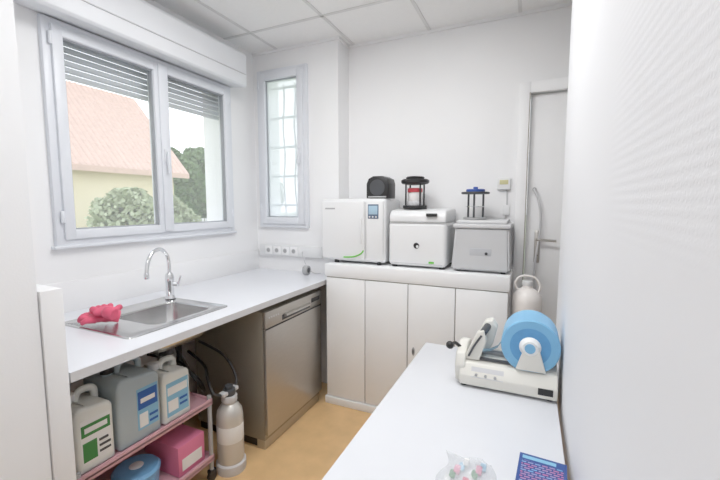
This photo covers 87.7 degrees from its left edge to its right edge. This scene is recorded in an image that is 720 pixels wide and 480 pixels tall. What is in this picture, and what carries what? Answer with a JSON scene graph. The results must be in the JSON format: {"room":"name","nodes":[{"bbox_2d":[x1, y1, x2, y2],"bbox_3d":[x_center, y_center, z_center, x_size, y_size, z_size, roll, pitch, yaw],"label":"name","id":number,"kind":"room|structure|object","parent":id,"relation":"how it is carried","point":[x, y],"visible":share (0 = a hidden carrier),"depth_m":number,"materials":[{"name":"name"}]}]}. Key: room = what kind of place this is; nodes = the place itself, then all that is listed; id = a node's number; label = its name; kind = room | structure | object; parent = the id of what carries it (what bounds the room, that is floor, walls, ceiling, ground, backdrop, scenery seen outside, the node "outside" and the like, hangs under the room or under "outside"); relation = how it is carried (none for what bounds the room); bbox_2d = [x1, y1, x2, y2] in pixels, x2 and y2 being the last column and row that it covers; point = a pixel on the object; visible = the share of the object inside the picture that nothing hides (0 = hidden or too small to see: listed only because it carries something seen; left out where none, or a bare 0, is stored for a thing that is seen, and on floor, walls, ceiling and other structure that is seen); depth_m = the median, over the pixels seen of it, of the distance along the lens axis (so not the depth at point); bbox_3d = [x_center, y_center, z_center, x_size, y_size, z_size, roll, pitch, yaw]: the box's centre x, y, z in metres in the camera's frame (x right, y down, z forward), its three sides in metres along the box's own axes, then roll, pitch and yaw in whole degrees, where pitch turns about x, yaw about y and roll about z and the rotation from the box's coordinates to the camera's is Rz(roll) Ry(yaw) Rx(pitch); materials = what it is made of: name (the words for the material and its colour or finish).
{"room":"dental clinic","nodes":[
{"label":"dental clinic","id":0,"kind":"room"},
{"bbox_2d":[0,0,51,479],"bbox_3d":[-1.926,0.078,0.343,1.055,2.720,2.218,2,6,24],"label":"wall","id":1,"kind":"structure","parent":0,"point":[24,437],"depth_m":1.10,"materials":[{"name":"paint"}]},
{"bbox_2d":[13,0,257,393],"bbox_3d":[-1.383,-0.122,2.494,0.260,2.720,2.400,2,6,24],"label":"wall","id":2,"kind":"structure","parent":0,"point":[52,266],"depth_m":2.29,"materials":[{"name":"paint"}]},
{"bbox_2d":[13,0,246,87],"bbox_3d":[-1.275,-1.208,2.093,0.181,0.252,1.686,2,6,24],"label":"box","id":3,"kind":"object","parent":2,"relation":"attached to","point":[138,25],"visible":1,"depth_m":2.13,"materials":[{"name":"plastic"}]},
{"bbox_2d":[37,13,236,249],"bbox_3d":[-1.253,-0.563,2.374,0.122,1.120,1.265,2,6,24],"label":"window","id":4,"kind":"structure","parent":2,"relation":"in","point":[52,33],"depth_m":2.16,"materials":[{"name":"plastic"}]},
{"bbox_2d":[63,42,218,119],"bbox_3d":[-1.355,-1.004,2.388,0.015,0.235,1.190,2,6,24],"label":"shutter slats","id":5,"kind":"object","parent":2,"relation":"attached to","point":[67,51],"visible":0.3,"depth_m":2.25,"materials":[{"name":"grey plastic"}]},
{"bbox_2d":[45,250,326,382],"bbox_3d":[-0.922,0.279,2.258,0.800,0.195,1.910,2,6,24],"label":"countertop","id":6,"kind":"structure","parent":2,"relation":"attached to","point":[236,281],"depth_m":2.17,"materials":[{"name":"white laminate"}]},
{"bbox_2d":[65,297,227,355],"bbox_3d":[-1.054,0.482,1.904,0.500,0.226,0.570,2,6,24],"label":"sink","id":7,"kind":"object","parent":6,"relation":"in","point":[139,319],"visible":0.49,"depth_m":1.94,"materials":[{"name":"metal"}]},
{"bbox_2d":[77,310,120,325],"bbox_3d":[-1.213,0.354,1.747,0.168,0.063,0.131,-4,6,-34],"label":"glove","id":8,"kind":"object","parent":7,"relation":"on","point":[85,318],"visible":0.6,"depth_m":1.71,"materials":[{"name":"rubber"}]},
{"bbox_2d":[89,303,122,319],"bbox_3d":[-1.160,0.322,1.742,0.179,0.062,0.130,2,6,24],"label":"glove","id":9,"kind":"object","parent":8,"relation":"on","point":[108,311],"visible":1,"depth_m":1.69,"materials":[{"name":"rubber"}]},
{"bbox_2d":[144,248,181,298],"bbox_3d":[-1.124,0.195,2.106,0.092,0.306,0.221,2,6,24],"label":"sink faucet","id":10,"kind":"object","parent":6,"relation":"on","point":[169,276],"visible":1,"depth_m":2.17,"materials":[{"name":"silver metal"}]},
{"bbox_2d":[302,265,310,274],"bbox_3d":[-0.424,0.238,2.973,0.042,0.072,0.072,2,6,24],"label":"tape roll","id":11,"kind":"object","parent":6,"relation":"on","point":[306,269],"visible":1,"depth_m":2.95,"materials":[{"name":"grey plastic"}]},
{"bbox_2d":[184,382,370,479],"bbox_3d":[-0.344,1.438,0.953,3.600,0.100,4.700,2,6,24],"label":"floor","id":12,"kind":"structure","parent":0,"point":[308,449],"depth_m":2.29,"materials":[{"name":"laminate"}]},
{"bbox_2d":[36,284,76,479],"bbox_3d":[-1.330,0.741,1.395,0.797,1.205,0.062,2,6,24],"label":"partition panel","id":13,"kind":"object","parent":12,"relation":"on","point":[50,299],"visible":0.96,"depth_m":1.20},
{"bbox_2d":[76,392,216,479],"bbox_3d":[-1.100,1.071,1.784,0.416,0.474,0.683,2,6,24],"label":"trolley","id":14,"kind":"object","parent":12,"relation":"on","point":[198,402],"visible":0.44,"depth_m":1.85,"materials":[{"name":"pink plastic"}]},
{"bbox_2d":[70,383,114,474],"bbox_3d":[-1.112,0.734,1.496,0.200,0.306,0.140,2,6,24],"label":"jerrycan","id":15,"kind":"object","parent":14,"relation":"on","point":[92,422],"visible":0.7,"depth_m":1.46,"materials":[{"name":"grey plastic"}]},
{"bbox_2d":[83,357,160,450],"bbox_3d":[-1.055,0.695,1.669,0.239,0.351,0.193,2,6,24],"label":"jerrycan","id":16,"kind":"object","parent":14,"relation":"on","point":[132,391],"visible":0.63,"depth_m":1.60,"materials":[{"name":"grey plastic"}]},
{"bbox_2d":[111,454,160,479],"bbox_3d":[-1.037,1.106,1.745,0.200,0.139,0.200,2,6,24],"label":"tub","id":17,"kind":"object","parent":14,"relation":"on","point":[142,466],"visible":1,"depth_m":1.72,"materials":[{"name":"blue plastic"}]},
{"bbox_2d":[142,355,189,424],"bbox_3d":[-0.960,0.713,1.833,0.198,0.286,0.150,2,6,24],"label":"jerrycan","id":18,"kind":"object","parent":14,"relation":"on","point":[173,379],"visible":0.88,"depth_m":1.78,"materials":[{"name":"white plastic"}]},
{"bbox_2d":[145,424,204,477],"bbox_3d":[-0.962,1.080,1.951,0.246,0.153,0.160,2,6,24],"label":"box","id":19,"kind":"object","parent":14,"relation":"on","point":[179,450],"visible":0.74,"depth_m":1.89,"materials":[{"name":"cardboard"}]},
{"bbox_2d":[139,345,205,423],"bbox_3d":[-1.144,0.827,2.197,0.482,0.875,0.336,2,6,24],"label":"drain pipework","id":20,"kind":"object","parent":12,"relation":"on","point":[180,361],"visible":0.35,"depth_m":2.27,"materials":[{"name":"grey plastic"}]},
{"bbox_2d":[187,340,245,477],"bbox_3d":[-0.823,0.939,2.169,0.183,0.668,0.434,-5,7,-42],"label":"bottle","id":21,"kind":"object","parent":12,"relation":"on","point":[231,461],"visible":1,"depth_m":2.04,"materials":[{"name":"grey plastic"}]},
{"bbox_2d":[195,290,321,449],"bbox_3d":[-0.665,0.807,2.603,0.590,0.850,0.635,2,6,24],"label":"dishwasher","id":22,"kind":"object","parent":12,"relation":"on","point":[274,351],"visible":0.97,"depth_m":2.33,"materials":[{"name":"silver metal"}]},
{"bbox_2d":[325,260,512,413],"bbox_3d":[0.400,0.699,2.702,1.250,1.046,0.442,2,6,24],"label":"storage cabinet","id":23,"kind":"object","parent":12,"relation":"on","point":[380,317],"visible":0.73,"depth_m":2.55,"materials":[{"name":"white laminate"}]},
{"bbox_2d":[322,198,399,264],"bbox_3d":[0.005,-0.075,2.835,0.511,0.467,0.371,2,6,24],"label":"autoclave","id":24,"kind":"object","parent":23,"relation":"on","point":[352,229],"visible":0.9,"depth_m":2.67,"materials":[{"name":"white plastic"}]},
{"bbox_2d":[367,176,394,198],"bbox_3d":[0.151,-0.377,2.699,0.165,0.155,0.157,2,6,24],"label":"speaker","id":25,"kind":"object","parent":24,"relation":"on","point":[378,187],"visible":1,"depth_m":2.64},
{"bbox_2d":[389,208,455,269],"bbox_3d":[0.443,-0.022,2.647,0.398,0.398,0.360,2,6,24],"label":"instrument sterilizer","id":26,"kind":"object","parent":23,"relation":"on","point":[417,237],"visible":0.96,"depth_m":2.50,"materials":[{"name":"white plastic"}]},
{"bbox_2d":[401,176,428,208],"bbox_3d":[0.387,-0.335,2.638,0.196,0.224,0.196,2,6,24],"label":"carousel","id":27,"kind":"object","parent":26,"relation":"on","point":[414,201],"visible":1,"depth_m":2.59,"materials":[{"name":"black plastic"}]},
{"bbox_2d":[451,219,512,273],"bbox_3d":[0.817,0.028,2.486,0.348,0.328,0.357,2,6,24],"label":"bath","id":28,"kind":"object","parent":23,"relation":"on","point":[486,244],"visible":0.99,"depth_m":2.33,"materials":[{"name":"grey plastic"}]},
{"bbox_2d":[461,187,489,219],"bbox_3d":[0.761,-0.244,2.476,0.180,0.212,0.180,2,6,24],"label":"stand","id":29,"kind":"object","parent":28,"relation":"on","point":[475,190],"visible":1,"depth_m":2.43,"materials":[{"name":"grey metal"}]},
{"bbox_2d":[322,343,564,479],"bbox_3d":[0.257,0.997,1.101,0.590,0.750,1.740,2,6,24],"label":"work table","id":30,"kind":"object","parent":12,"relation":"on","point":[428,422],"visible":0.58,"depth_m":1.20,"materials":[{"name":"laminate"}]},
{"bbox_2d":[444,458,486,479],"bbox_3d":[0.280,0.614,0.988,0.148,0.030,0.184,2,6,24],"label":"candy","id":31,"kind":"object","parent":30,"relation":"on","point":[482,468],"visible":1,"depth_m":1.00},
{"bbox_2d":[446,318,557,401],"bbox_3d":[0.572,0.456,1.525,0.408,0.248,0.220,2,6,24],"label":"machine","id":32,"kind":"object","parent":30,"relation":"on","point":[491,369],"visible":0.91,"depth_m":1.46,"materials":[{"name":"white plastic"}]},
{"bbox_2d":[483,342,500,351],"bbox_3d":[0.520,0.430,1.537,0.115,0.051,0.035,2,6,24],"label":"strip","id":33,"kind":"object","parent":32,"relation":"on","point":[488,349],"depth_m":1.53,"materials":[{"name":"plastic"}]},
{"bbox_2d":[501,310,560,372],"bbox_3d":[0.670,0.397,1.476,0.206,0.206,0.192,2,6,24],"label":"roll","id":34,"kind":"object","parent":32,"relation":"on","point":[529,332],"visible":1,"depth_m":1.41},
{"bbox_2d":[515,452,566,479],"bbox_3d":[0.468,0.628,0.970,0.119,0.008,0.202,3,6,28],"label":"booklet","id":35,"kind":"object","parent":30,"relation":"on","point":[530,467],"visible":1,"depth_m":1.01,"materials":[{"name":"blue paper"}]},
{"bbox_3d":[1.040,0.891,2.344,0.205,0.730,0.240,2,6,24],"label":"stand","id":36,"kind":"object","parent":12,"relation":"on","visible":0},
{"bbox_2d":[511,275,541,314],"bbox_3d":[1.016,0.368,2.284,0.170,0.321,0.170,2,6,24],"label":"canister","id":37,"kind":"object","parent":36,"relation":"on","point":[526,297],"visible":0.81,"depth_m":2.24,"materials":[{"name":"white plastic"}]},
{"bbox_2d":[253,40,348,382],"bbox_3d":[-0.475,-0.189,3.210,0.800,2.720,0.260,2,6,24],"label":"wall","id":38,"kind":"structure","parent":0,"point":[328,62],"depth_m":2.96,"materials":[{"name":"paint"}]},
{"bbox_2d":[257,63,309,227],"bbox_3d":[-0.631,-0.743,3.068,0.480,1.280,0.112,2,6,24],"label":"window","id":39,"kind":"structure","parent":38,"relation":"in","point":[282,93],"depth_m":3.06,"materials":[{"name":"glass"}]},
{"bbox_2d":[260,244,322,273],"bbox_3d":[-0.590,0.152,3.108,0.621,0.210,0.075,2,6,24],"label":"socket trunking","id":40,"kind":"object","parent":38,"relation":"attached to","point":[265,249],"visible":0.97,"depth_m":3.09,"materials":[{"name":"white plastic"}]},
{"bbox_2d":[252,2,571,56],"bbox_3d":[0.580,-1.484,2.556,3.160,0.020,0.195,2,6,24],"label":"trim","id":41,"kind":"structure","parent":38,"relation":"attached to","point":[548,8],"depth_m":2.71,"materials":[{"name":"white paint"}]},
{"bbox_2d":[152,0,571,53],"bbox_3d":[-0.344,-1.368,0.691,3.600,0.105,4.700,2,6,24],"label":"ceiling","id":42,"kind":"structure","parent":0,"point":[254,26],"depth_m":2.50,"materials":[{"name":"tile"}]},
{"bbox_2d":[349,14,533,306],"bbox_3d":[0.546,-0.159,2.885,1.330,2.720,0.150,2,6,24],"label":"wall","id":43,"kind":"structure","parent":0,"point":[441,107],"depth_m":2.71,"materials":[{"name":"paint"}]},
{"bbox_2d":[497,178,510,218],"bbox_3d":[0.985,-0.128,2.587,0.085,0.595,0.032,2,6,24],"label":"wall thermostat","id":44,"kind":"object","parent":43,"relation":"attached to","point":[502,183],"visible":0.77,"depth_m":2.56,"materials":[{"name":"grey plastic"}]},
{"bbox_2d":[512,77,567,295],"bbox_3d":[1.470,0.114,2.390,0.910,2.270,0.029,2,6,24],"label":"trim","id":45,"kind":"structure","parent":43,"relation":"attached to","point":[526,88],"depth_m":2.50,"materials":[{"name":"paint"}]},
{"bbox_2d":[524,91,567,325],"bbox_3d":[1.481,0.145,2.418,0.771,2.189,0.096,2,6,24],"label":"door","id":46,"kind":"structure","parent":43,"relation":"in","point":[548,113],"depth_m":2.50,"materials":[{"name":"paint"}]},
{"bbox_2d":[533,187,541,289],"bbox_3d":[1.171,0.043,2.525,0.046,0.788,0.074,-3,6,-25],"label":"hose","id":47,"kind":"object","parent":46,"relation":"hanging from","point":[534,188],"visible":0.85,"depth_m":2.49,"materials":[{"name":"grey plastic"}]},
{"bbox_2d":[531,6,571,94],"bbox_3d":[1.507,-1.213,2.349,0.780,0.520,0.150,2,6,24],"label":"wall","id":48,"kind":"structure","parent":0,"point":[552,28],"depth_m":2.39,"materials":[{"name":"white paint"}]},
{"bbox_2d":[556,0,719,479],"bbox_3d":[0.268,0.103,0.081,0.170,2.720,3.550,2,6,24],"label":"wall","id":49,"kind":"structure","parent":0,"point":[638,317],"depth_m":0.48,"materials":[{"name":"paint"}]},
{"label":"outside","id":50,"kind":"structure","parent":0,"visible":0},
{"bbox_3d":[-5.398,-0.605,24.460,90.000,0.100,100.000,2,6,24],"label":"lawn","id":51,"kind":"structure","parent":50,"visible":0},
{"bbox_2d":[66,81,188,227],"bbox_3d":[-10.474,-1.486,5.846,4.700,5.094,14.800,2,6,24],"label":"neighboring house","id":52,"kind":"structure","parent":51,"relation":"on","point":[109,132],"depth_m":10.13,"materials":[{"name":"tile"}]},
{"bbox_2d":[84,187,181,226],"bbox_3d":[-4.790,-0.124,7.933,1.957,2.010,1.959,2,6,24],"label":"shrub","id":53,"kind":"object","parent":51,"relation":"on","point":[125,205],"visible":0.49,"depth_m":7.48,"materials":[{"name":"green plant"}]},
{"bbox_2d":[173,194,201,221],"bbox_3d":[-4.869,-0.219,9.512,1.690,1.906,1.720,2,6,24],"label":"shrub","id":54,"kind":"object","parent":51,"relation":"on","point":[181,211],"visible":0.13,"depth_m":9.27,"materials":[{"name":"green plant"}]},
{"bbox_2d":[171,147,206,215],"bbox_3d":[-8.145,-1.904,16.018,3.367,4.044,3.423,2,6,24],"label":"tree","id":55,"kind":"object","parent":51,"relation":"on","point":[181,186],"visible":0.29,"depth_m":15.73,"materials":[{"name":"green plant"}]},
{"bbox_2d":[182,146,206,217],"bbox_3d":[-8.036,-2.372,18.729,3.888,4.472,3.941,2,6,24],"label":"tree","id":56,"kind":"object","parent":51,"relation":"on","point":[197,155],"visible":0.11,"depth_m":17.85,"materials":[{"name":"green plant"}]}
]}

